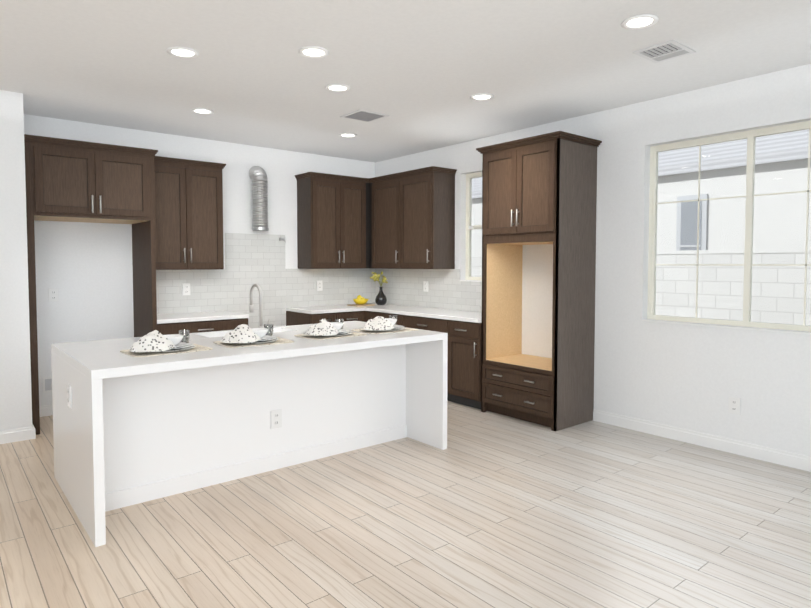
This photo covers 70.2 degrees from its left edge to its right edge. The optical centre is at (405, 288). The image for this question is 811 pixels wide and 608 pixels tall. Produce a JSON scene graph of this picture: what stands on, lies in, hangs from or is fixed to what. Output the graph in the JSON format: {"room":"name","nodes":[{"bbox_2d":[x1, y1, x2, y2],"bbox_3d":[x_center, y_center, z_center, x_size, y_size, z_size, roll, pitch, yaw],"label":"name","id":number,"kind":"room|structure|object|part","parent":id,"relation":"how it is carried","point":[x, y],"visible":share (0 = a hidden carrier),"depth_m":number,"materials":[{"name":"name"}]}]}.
{"room":"kitchen","nodes":[
{"label":"kitchen","id":0,"kind":"room"},
{"bbox_2d":[0,90,374,430],"bbox_3d":[-3.733,-0.172,4.870,9.410,2.850,0.930,-2,3,-39],"label":"wall","id":1,"kind":"structure","parent":0,"point":[86,268],"depth_m":5.70,"materials":[{"name":"white paint"}]},
{"bbox_2d":[0,424,35,443],"bbox_3d":[-5.024,1.269,3.261,4.974,0.108,0.029,-2,3,-39],"label":"baseboard","id":2,"kind":"structure","parent":1,"relation":"attached to","point":[23,433],"depth_m":4.75,"materials":[{"name":"white wood"}]},
{"bbox_2d":[39,404,52,416],"bbox_3d":[-3.193,1.162,5.755,0.931,0.108,0.018,-2,3,-39],"label":"baseboard","id":3,"kind":"structure","parent":1,"relation":"attached to","point":[44,410],"depth_m":5.54,"materials":[{"name":"white wood"}]},
{"bbox_2d":[42,376,51,392],"bbox_3d":[-3.396,0.923,5.571,0.180,0.150,0.030,-2,3,-39],"label":"wall outlet plate","id":4,"kind":"object","parent":1,"relation":"attached to","point":[46,381],"depth_m":5.54,"materials":[{"name":"white plastic"}]},
{"bbox_2d":[48,288,58,301],"bbox_3d":[-3.387,0.063,5.553,0.088,0.131,0.012,-2,3,-39],"label":"wall outlet plate","id":5,"kind":"object","parent":1,"relation":"attached to","point":[53,293],"depth_m":5.55,"materials":[{"name":"white plastic"}]},
{"bbox_2d":[182,283,189,294],"bbox_3d":[-2.408,0.009,6.346,0.088,0.131,0.011,-2,3,-39],"label":"wall outlet plate","id":6,"kind":"object","parent":1,"relation":"attached to","point":[185,286],"depth_m":6.34,"materials":[{"name":"white plastic"}]},
{"bbox_2d":[154,156,225,269],"bbox_3d":[-2.359,-0.769,6.108,0.824,1.135,0.400,-2,3,-39],"label":"upper cabinet","id":7,"kind":"object","parent":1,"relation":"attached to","point":[188,214],"visible":0.65,"depth_m":5.99,"materials":[{"name":"brown wood"}]},
{"bbox_2d":[249,166,268,230],"bbox_3d":[-1.706,-1.060,6.753,0.196,0.762,0.215,-2,3,-39],"label":"vent duct","id":8,"kind":"object","parent":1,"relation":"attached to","point":[258,176],"visible":1,"depth_m":6.68,"materials":[{"name":"silver metal"}]},
{"bbox_2d":[156,233,375,327],"bbox_3d":[-1.609,0.203,7.026,3.093,1.715,0.008,-2,3,-39],"label":"tiled wall","id":9,"kind":"structure","parent":1,"relation":"attached to","point":[253,259],"depth_m":6.88,"materials":[{"name":"white tile"}]},
{"bbox_2d":[316,280,322,290],"bbox_3d":[-1.103,-0.037,7.419,0.088,0.131,0.011,-2,3,-39],"label":"wall outlet plate","id":10,"kind":"object","parent":1,"relation":"attached to","point":[319,287],"depth_m":7.41,"materials":[{"name":"white plastic"}]},
{"bbox_2d":[286,305,364,313],"bbox_3d":[-0.989,0.256,7.127,0.745,0.039,0.624,-2,3,-39],"label":"countertop","id":11,"kind":"structure","parent":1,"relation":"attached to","point":[328,308],"depth_m":6.99,"materials":[{"name":"white stone"}]},
{"bbox_2d":[343,178,394,268],"bbox_3d":[-0.472,-0.822,7.655,0.476,1.109,0.407,-2,3,-39],"label":"upper cabinet","id":12,"kind":"object","parent":1,"relation":"attached to","point":[368,207],"depth_m":7.31,"materials":[{"name":"brown wood"}]},
{"bbox_2d":[0,401,810,607],"bbox_3d":[-0.950,1.457,1.555,9.410,0.120,9.690,-2,3,-39],"label":"floor","id":13,"kind":"structure","parent":0,"point":[487,509],"depth_m":3.15,"materials":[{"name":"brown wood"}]},
{"bbox_2d":[24,134,157,434],"bbox_3d":[-2.964,-0.039,5.433,1.066,2.535,0.722,-2,3,-39],"label":"surround","id":14,"kind":"object","parent":13,"relation":"on","point":[67,180],"visible":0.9,"depth_m":5.15,"materials":[{"name":"brown wood"}]},
{"bbox_2d":[157,311,248,334],"bbox_3d":[-2.235,0.740,6.125,0.953,0.920,0.620,-2,3,-39],"label":"base cabinet","id":15,"kind":"object","parent":13,"relation":"on","point":[167,324],"depth_m":5.91,"materials":[{"name":"brown"}]},
{"bbox_3d":[-2.235,0.300,6.105,0.951,0.039,0.620,-2,3,-39],"label":"top of the run of base cabinet","id":16,"kind":"part","parent":15,"relation":"part of","materials":[{"name":"white stone"}]},
{"bbox_2d":[51,321,447,546],"bbox_3d":[-1.051,0.820,4.248,2.512,0.920,1.296,-2,3,-39],"label":"kitchen island","id":17,"kind":"object","parent":13,"relation":"on","point":[128,430],"visible":0.83,"depth_m":3.85,"materials":[{"name":"white stone"}]},
{"bbox_2d":[120,330,212,356],"bbox_3d":[-1.492,0.318,3.607,0.482,0.138,0.359,-2,3,-39],"label":"place setting","id":18,"kind":"object","parent":17,"relation":"on","point":[155,343],"visible":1,"depth_m":3.49,"materials":[{"name":"white ceramic"}]},
{"bbox_2d":[213,324,293,347],"bbox_3d":[-1.044,0.302,3.975,0.470,0.138,0.340,-2,3,-36],"label":"place setting","id":19,"kind":"object","parent":17,"relation":"on","point":[243,335],"visible":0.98,"depth_m":3.85,"materials":[{"name":"white ceramic"}]},
{"bbox_2d":[249,284,269,327],"bbox_3d":[-1.136,0.156,4.474,0.100,0.387,0.216,-2,3,-39],"label":"faucet","id":20,"kind":"object","parent":17,"relation":"on","point":[251,310],"visible":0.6,"depth_m":4.40,"materials":[{"name":"silver metal"}]},
{"bbox_2d":[294,319,366,339],"bbox_3d":[-0.566,0.285,4.369,0.480,0.139,0.355,-2,3,-39],"label":"place setting","id":21,"kind":"object","parent":17,"relation":"on","point":[323,329],"visible":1,"depth_m":4.22,"materials":[{"name":"white ceramic"}]},
{"bbox_2d":[352,315,418,333],"bbox_3d":[-0.164,0.278,4.699,0.482,0.124,0.359,-2,3,-39],"label":"place setting","id":22,"kind":"object","parent":17,"relation":"on","point":[378,325],"visible":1,"depth_m":4.57,"materials":[{"name":"white ceramic"}]},
{"bbox_2d":[286,311,336,325],"bbox_3d":[-1.126,0.720,7.043,0.406,0.880,0.609,-2,3,-39],"label":"base cabinet","id":23,"kind":"object","parent":13,"relation":"on","point":[292,318],"depth_m":6.83,"materials":[{"name":"brown wood"}]},
{"bbox_2d":[337,311,364,321],"bbox_3d":[-0.829,0.711,7.245,0.438,0.880,0.674,-2,3,-39],"label":"base cabinet","id":24,"kind":"object","parent":13,"relation":"on","point":[355,315],"depth_m":7.02,"materials":[{"name":"brown wood"}]},
{"bbox_2d":[365,311,384,321],"bbox_3d":[-0.162,0.714,7.177,0.673,0.880,0.448,-2,3,-39],"label":"base cabinet","id":25,"kind":"object","parent":13,"relation":"on","point":[368,314],"depth_m":7.04,"materials":[{"name":"brown wood"}]},
{"bbox_2d":[385,313,396,317],"bbox_3d":[0.085,0.725,6.928,0.609,0.880,0.492,-2,3,-39],"label":"base cabinet","id":26,"kind":"object","parent":13,"relation":"on","point":[386,314],"depth_m":6.78,"materials":[{"name":"brown wood"}]},
{"bbox_2d":[397,314,440,331],"bbox_3d":[0.434,0.743,6.504,0.609,0.880,0.863,-2,3,-39],"label":"base cabinet","id":27,"kind":"object","parent":13,"relation":"on","point":[424,323],"depth_m":6.34,"materials":[{"name":"brown wood"}]},
{"bbox_2d":[441,319,481,408],"bbox_3d":[0.791,0.762,6.069,0.609,0.880,0.519,-2,3,-39],"label":"base cabinet","id":28,"kind":"object","parent":13,"relation":"on","point":[464,367],"depth_m":5.85,"materials":[{"name":"brown wood"}]},
{"bbox_2d":[476,131,601,431],"bbox_3d":[1.232,-0.064,5.484,0.642,2.580,0.970,-2,3,-39],"label":"tall cabinet","id":29,"kind":"object","parent":13,"relation":"on","point":[539,189],"visible":1,"depth_m":5.24,"materials":[{"name":"brown wood"}]},
{"bbox_2d":[0,0,810,161],"bbox_3d":[-0.950,-1.510,1.427,9.410,0.120,9.690,-2,3,-39],"label":"ceiling","id":30,"kind":"structure","parent":0,"point":[419,72],"depth_m":3.99,"materials":[{"name":"white paint"}]},
{"bbox_2d":[167,46,198,57],"bbox_3d":[-1.460,-1.546,3.787,0.200,0.010,0.200,-2,3,-39],"label":"recessed light","id":31,"kind":"object","parent":30,"relation":"in","point":[182,52],"visible":1,"depth_m":3.79,"materials":[{"name":"white"}]},
{"bbox_2d":[191,108,213,113],"bbox_3d":[-1.844,-1.609,5.244,0.200,0.010,0.200,-2,3,-39],"label":"recessed light","id":32,"kind":"object","parent":30,"relation":"in","point":[201,110],"visible":0.98,"depth_m":5.23,"materials":[{"name":"white plastic"}]},
{"bbox_2d":[298,46,328,57],"bbox_3d":[-0.601,-1.546,3.781,0.200,0.010,0.200,-2,3,-39],"label":"recessed light","id":33,"kind":"object","parent":30,"relation":"in","point":[313,52],"visible":1,"depth_m":3.77,"materials":[{"name":"white"}]},
{"bbox_2d":[325,84,350,91],"bbox_3d":[-0.533,-1.579,4.548,0.200,0.010,0.200,-2,3,-39],"label":"recessed light","id":34,"kind":"object","parent":30,"relation":"in","point":[337,87],"visible":0.94,"depth_m":4.54,"materials":[{"name":"white plastic"}]},
{"bbox_2d":[339,133,356,136],"bbox_3d":[-0.619,-1.651,6.225,0.200,0.010,0.200,-2,3,-39],"label":"recessed light","id":35,"kind":"object","parent":30,"relation":"in","point":[348,135],"visible":0.98,"depth_m":6.21,"materials":[{"name":"white"}]},
{"bbox_2d":[340,109,388,122],"bbox_3d":[-0.384,-1.617,5.421,0.330,0.008,0.330,-2,3,-39],"label":"ceiling vent","id":36,"kind":"object","parent":30,"relation":"in","point":[364,115],"visible":0.98,"depth_m":5.41,"materials":[{"name":"white metal"}]},
{"bbox_2d":[470,93,493,100],"bbox_3d":[0.635,-1.589,4.797,0.200,0.010,0.200,-2,3,-39],"label":"recessed light","id":37,"kind":"object","parent":30,"relation":"in","point":[481,96],"visible":0.98,"depth_m":4.78,"materials":[{"name":"white"}]},
{"bbox_2d":[621,14,658,28],"bbox_3d":[1.343,-1.525,3.309,0.200,0.010,0.200,-2,3,-39],"label":"recessed light","id":38,"kind":"object","parent":30,"relation":"in","point":[641,21],"visible":1,"depth_m":3.30,"materials":[{"name":"white plastic"}]},
{"bbox_2d":[633,40,695,62],"bbox_3d":[1.694,-1.547,3.779,0.310,0.008,0.270,-2,3,-39],"label":"ceiling vent","id":39,"kind":"object","parent":30,"relation":"in","point":[666,51],"visible":0.98,"depth_m":3.77,"materials":[{"name":"white metal"}]},
{"bbox_2d":[375,64,810,455],"bbox_3d":[2.672,-0.150,4.366,0.160,2.850,9.530,-2,3,-39],"label":"wall","id":40,"kind":"structure","parent":0,"point":[693,377],"depth_m":4.92,"materials":[{"name":"white paint"}]},
{"bbox_2d":[345,303,481,322],"bbox_3d":[0.146,0.269,6.824,0.623,0.039,2.536,-2,3,-39],"label":"countertop","id":41,"kind":"structure","parent":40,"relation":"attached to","point":[458,315],"depth_m":6.55,"materials":[{"name":"white stone"}]},
{"bbox_2d":[347,295,374,306],"bbox_3d":[-0.577,0.153,7.465,0.280,0.136,0.220,-2,3,-39],"label":"lemon bowl","id":42,"kind":"object","parent":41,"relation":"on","point":[360,300],"visible":1,"depth_m":7.41,"materials":[{"name":"yellow food"}]},
{"bbox_2d":[370,272,387,304],"bbox_3d":[-0.354,-0.005,7.566,0.260,0.443,0.239,-2,3,-39],"label":"vase","id":43,"kind":"object","parent":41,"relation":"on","point":[380,298],"visible":1,"depth_m":7.50,"materials":[{"name":"black ceramic"}]},
{"bbox_2d":[423,281,427,291],"bbox_3d":[0.252,-0.026,7.167,0.012,0.131,0.088,-2,3,-39],"label":"wall outlet plate","id":44,"kind":"object","parent":40,"relation":"attached to","point":[425,283],"depth_m":7.16,"materials":[{"name":"white plastic"}]},
{"bbox_2d":[376,269,481,311],"bbox_3d":[0.396,0.001,7.007,0.008,0.478,2.520,-2,3,-39],"label":"tiled wall","id":45,"kind":"structure","parent":40,"relation":"attached to","point":[446,290],"depth_m":7.09,"materials":[{"name":"white tile"}]},
{"bbox_2d":[460,172,481,281],"bbox_3d":[0.891,-0.697,6.479,0.147,1.240,0.650,-2,3,-39],"label":"window","id":46,"kind":"structure","parent":40,"relation":"in","point":[469,227],"depth_m":6.71,"materials":[{"name":"white plastic"}]},
{"bbox_2d":[593,409,810,471],"bbox_3d":[3.642,1.276,3.105,0.018,0.108,5.936,-2,3,-39],"label":"baseboard","id":47,"kind":"structure","parent":40,"relation":"attached to","point":[769,454],"depth_m":4.58,"materials":[{"name":"white wood"}]},
{"bbox_2d":[642,121,810,334],"bbox_3d":[2.604,-0.448,4.407,0.147,1.510,1.580,-2,3,-39],"label":"window","id":48,"kind":"structure","parent":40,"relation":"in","point":[750,136],"depth_m":4.49,"materials":[{"name":"white plastic"}]},
{"bbox_2d":[728,396,740,414],"bbox_3d":[2.533,0.902,4.445,0.011,0.131,0.088,-2,3,-39],"label":"wall outlet plate","id":49,"kind":"object","parent":40,"relation":"attached to","point":[734,405],"depth_m":4.44,"materials":[{"name":"white plastic"}]},
{"label":"outside","id":50,"kind":"structure","parent":0,"visible":0},
{"bbox_3d":[15.455,1.009,16.363,34.750,0.200,55.000,-2,3,-39],"label":"ground","id":51,"kind":"structure","parent":50,"visible":0},
{"bbox_2d":[471,248,810,325],"bbox_3d":[5.243,0.364,7.924,0.220,1.815,55.000,-2,3,-39],"label":"block wall","id":52,"kind":"structure","parent":51,"relation":"on","point":[767,283],"depth_m":8.38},
{"bbox_2d":[471,129,810,253],"bbox_3d":[12.190,-2.878,12.858,12.350,7.870,29.000,-2,3,-39],"label":"house","id":53,"kind":"structure","parent":51,"relation":"on","point":[771,210],"depth_m":10.88,"materials":[{"name":"white stucco"},{"name":"grey roof tile"},{"name":"glass"}]}
]}

